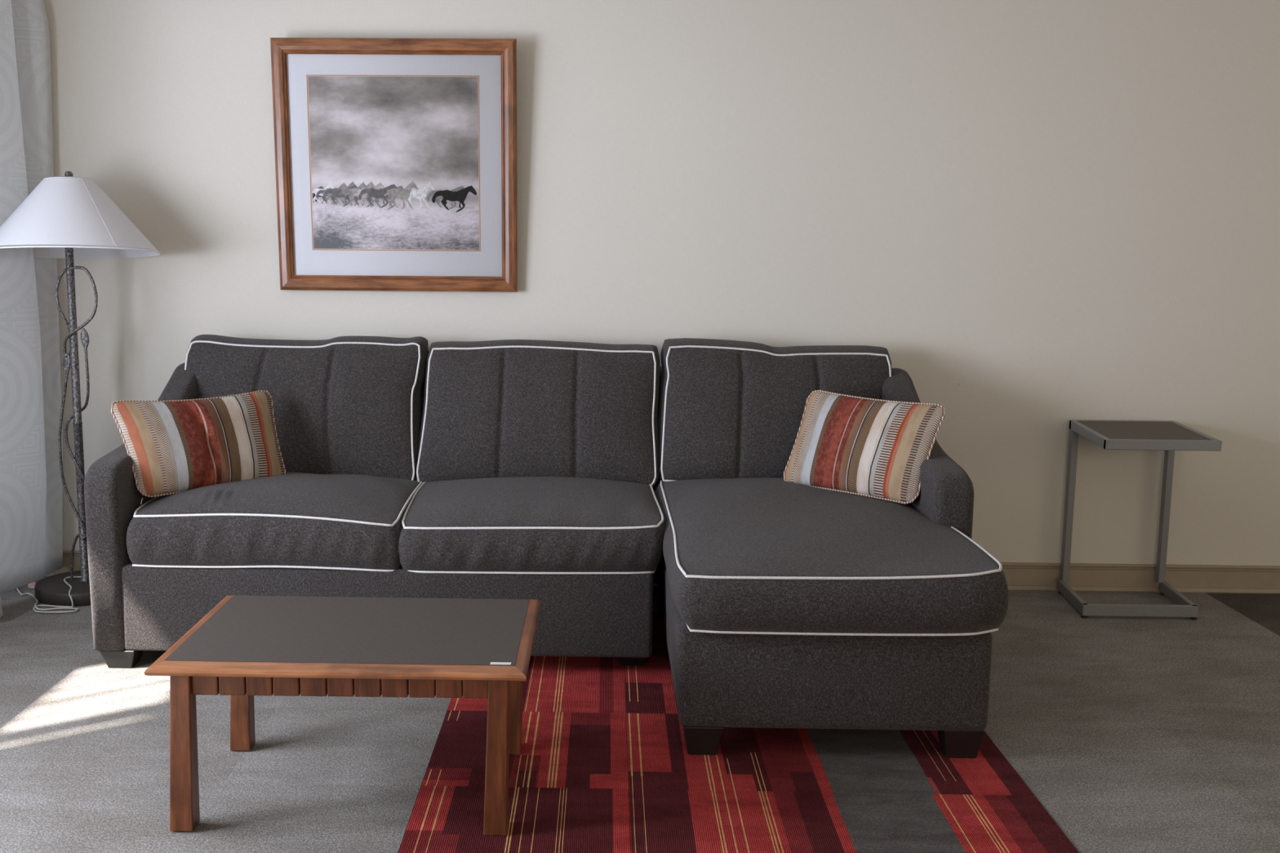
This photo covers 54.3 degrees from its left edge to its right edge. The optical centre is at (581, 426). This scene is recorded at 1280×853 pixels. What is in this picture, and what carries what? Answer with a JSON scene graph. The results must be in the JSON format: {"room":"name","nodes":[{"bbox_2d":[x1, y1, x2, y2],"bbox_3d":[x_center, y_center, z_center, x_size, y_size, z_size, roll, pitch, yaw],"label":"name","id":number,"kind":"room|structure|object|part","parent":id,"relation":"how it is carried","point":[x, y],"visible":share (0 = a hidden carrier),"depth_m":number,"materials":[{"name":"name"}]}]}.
{"room":"hotel room","nodes":[
{"label":"hotel room","id":0,"kind":"room"},
{"bbox_2d":[0,579,1279,852],"bbox_3d":[1.030,1.224,1.164,6.960,0.100,7.800,1,8,1],"label":"floor","id":1,"kind":"structure","parent":0,"point":[1133,734],"depth_m":3.37,"materials":[{"name":"carpet"}]},
{"bbox_2d":[0,170,160,613],"bbox_3d":[-1.851,-0.132,4.549,0.646,1.570,0.607,1,8,1],"label":"floor lamp","id":2,"kind":"object","parent":1,"relation":"on","point":[69,217],"visible":0.87,"depth_m":4.45,"materials":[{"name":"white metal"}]},
{"bbox_3d":[-1.926,0.586,4.702,0.506,0.100,0.487,1,8,1],"label":"power cord","id":3,"kind":"part","parent":2,"relation":"part of","materials":[{"name":"white plastic"}]},
{"bbox_3d":[-1.831,-0.880,4.458,0.176,0.021,0.175,1,8,1],"label":"trim","id":4,"kind":"part","parent":2,"relation":"part of","materials":[{"name":"white fabric"}]},
{"bbox_3d":[-1.828,-0.745,4.460,0.606,0.289,0.604,1,8,1],"label":"lamp shade","id":5,"kind":"part","parent":2,"relation":"part of","materials":[{"name":"fabric"}]},
{"bbox_3d":[-1.829,-0.626,4.477,0.609,0.053,0.607,1,8,1],"label":"trim","id":6,"kind":"part","parent":2,"relation":"part of","materials":[{"name":"white fabric"}]},
{"bbox_2d":[84,334,1008,758],"bbox_3d":[-0.172,0.259,3.979,2.715,0.986,1.714,1,8,1],"label":"sectional sofa","id":7,"kind":"object","parent":1,"relation":"on","point":[577,479],"visible":0.86,"depth_m":3.84,"materials":[{"name":"grey fabric"}]},
{"bbox_3d":[-1.456,0.219,4.327,0.104,0.816,1.068,1,8,1],"label":"arm","id":8,"kind":"part","parent":7,"relation":"part of","materials":[{"name":"grey fabric"}]},
{"bbox_2d":[110,390,285,504],"bbox_3d":[-1.243,0.051,4.148,0.192,0.313,0.614,8,11,41],"label":"throw pillow","id":9,"kind":"object","parent":7,"relation":"on","point":[174,446],"visible":0.94,"depth_m":4.07,"materials":[{"name":"fabric"}]},
{"bbox_2d":[126,471,422,569],"bbox_3d":[-0.971,0.279,4.190,0.880,0.217,0.824,1,8,1],"label":"seat cushion","id":10,"kind":"object","parent":7,"relation":"on","point":[289,520],"depth_m":3.81,"materials":[{"name":"grey fabric"}]},
{"bbox_2d":[186,334,428,479],"bbox_3d":[-1.043,-0.064,4.591,0.944,0.530,0.268,1,8,1],"label":"cushion","id":11,"kind":"object","parent":7,"relation":"on","point":[351,404],"depth_m":4.51,"materials":[{"name":"grey fabric"}]},
{"bbox_2d":[398,476,665,572],"bbox_3d":[-0.158,0.302,4.176,0.864,0.188,0.820,1,8,1],"label":"seat cushion","id":12,"kind":"object","parent":7,"relation":"on","point":[446,524],"depth_m":3.81,"materials":[{"name":"grey fabric"}]},
{"bbox_2d":[416,339,659,486],"bbox_3d":[-0.159,-0.049,4.573,0.899,0.524,0.267,1,8,1],"label":"cushion","id":13,"kind":"object","parent":7,"relation":"on","point":[501,408],"depth_m":4.48,"materials":[{"name":"grey fabric"}]},
{"bbox_2d":[657,337,892,480],"bbox_3d":[0.706,-0.054,4.556,0.863,0.518,0.265,1,8,1],"label":"cushion","id":14,"kind":"object","parent":7,"relation":"on","point":[727,409],"depth_m":4.48,"materials":[{"name":"grey fabric"}]},
{"bbox_2d":[654,477,1008,633],"bbox_3d":[0.690,0.340,3.842,0.892,0.179,1.455,1,8,1],"label":"cushion","id":15,"kind":"object","parent":7,"relation":"on","point":[740,555],"depth_m":3.26,"materials":[{"name":"grey fabric"}]},
{"bbox_2d":[783,390,945,504],"bbox_3d":[0.926,0.063,4.134,0.171,0.317,0.557,-7,11,-40],"label":"throw pillow","id":16,"kind":"object","parent":7,"relation":"on","point":[864,446],"visible":0.99,"depth_m":4.07,"materials":[{"name":"fabric"}]},
{"bbox_3d":[1.133,0.247,4.276,0.118,0.816,1.068,1,8,1],"label":"arm","id":17,"kind":"part","parent":7,"relation":"part of","materials":[{"name":"grey fabric"}]},
{"bbox_2d":[397,612,1079,852],"bbox_3d":[0.350,0.929,2.807,1.500,0.003,3.506,1,8,1],"label":"rug","id":18,"kind":"object","parent":1,"relation":"on","point":[604,764],"visible":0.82,"depth_m":3.07,"materials":[{"name":"red carpet"}]},
{"bbox_2d":[144,595,540,835],"bbox_3d":[-0.531,0.686,3.026,0.834,0.401,0.587,1,8,1],"label":"coffee table","id":19,"kind":"object","parent":18,"relation":"on","point":[245,647],"visible":1,"depth_m":2.82,"materials":[{"name":"brown wood"}]},
{"bbox_3d":[-0.901,0.724,2.818,0.056,0.381,0.053,1,8,1],"label":"leg","id":20,"kind":"part","parent":19,"relation":"part of","materials":[{"name":"brown wood"}]},
{"bbox_3d":[-0.891,0.659,3.269,0.056,0.381,0.053,1,8,1],"label":"leg","id":21,"kind":"part","parent":19,"relation":"part of","materials":[{"name":"brown wood"}]},
{"bbox_3d":[-0.191,0.731,2.809,0.056,0.381,0.053,1,8,1],"label":"leg","id":22,"kind":"part","parent":19,"relation":"part of","materials":[{"name":"brown wood"}]},
{"bbox_3d":[-0.181,0.666,3.260,0.056,0.381,0.053,1,8,1],"label":"leg","id":23,"kind":"part","parent":19,"relation":"part of","materials":[{"name":"brown wood"}]},
{"bbox_2d":[1057,419,1222,620],"bbox_3d":[2.045,0.337,4.641,0.452,0.678,0.365,1,8,1],"label":"side table","id":24,"kind":"object","parent":1,"relation":"on","point":[1171,436],"visible":1,"depth_m":4.63,"materials":[{"name":"silver metal"}]},
{"bbox_3d":[2.042,0.642,4.685,0.448,0.042,0.362,1,8,1],"label":"frame","id":25,"kind":"part","parent":24,"relation":"part of","materials":[{"name":"silver metal"}]},
{"bbox_3d":[2.070,0.021,4.597,0.370,0.036,0.322,1,8,1],"label":"panel","id":26,"kind":"part","parent":24,"relation":"part of","materials":[{"name":"laminate"}]},
{"bbox_3d":[2.070,0.031,4.598,0.408,0.059,0.362,1,8,1],"label":"frame","id":27,"kind":"part","parent":24,"relation":"part of","materials":[{"name":"silver metal"}]},
{"bbox_2d":[43,0,1279,565],"bbox_3d":[1.122,-0.736,4.770,6.960,2.750,0.100,1,8,1],"label":"wall","id":28,"kind":"structure","parent":0,"point":[1044,215],"depth_m":4.72,"materials":[{"name":"paint"}]},
{"bbox_2d":[270,37,517,292],"bbox_3d":[-0.693,-0.971,4.665,0.905,0.925,0.074,1,8,1],"label":"picture","id":29,"kind":"object","parent":28,"relation":"attached to","point":[411,161],"visible":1,"depth_m":4.67,"materials":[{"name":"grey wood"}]},
{"bbox_2d":[307,75,479,249],"bbox_3d":[-0.699,-0.983,4.671,0.630,0.633,0.002,1,11,1],"label":"print","id":30,"kind":"object","parent":29,"relation":"attached to","point":[394,160],"depth_m":4.67},
{"bbox_2d":[43,550,1279,594],"bbox_3d":[1.111,0.581,4.897,6.760,0.106,0.025,1,8,1],"label":"baseboard","id":31,"kind":"structure","parent":28,"relation":"attached to","point":[1033,576],"depth_m":4.88,"materials":[{"name":"plastic"}]},
{"bbox_3d":[1.052,-1.597,0.757,6.960,0.100,7.800,1,8,1],"label":"ceiling","id":32,"kind":"structure","parent":0,"visible":0},
{"bbox_2d":[0,0,62,617],"bbox_3d":[-2.116,-0.713,4.433,0.249,2.690,0.696,1,8,1],"label":"curtain","id":33,"kind":"object","parent":32,"relation":"hanging from","point":[31,483],"visible":0.87,"depth_m":4.61,"materials":[{"name":"white fabric"}]}
]}

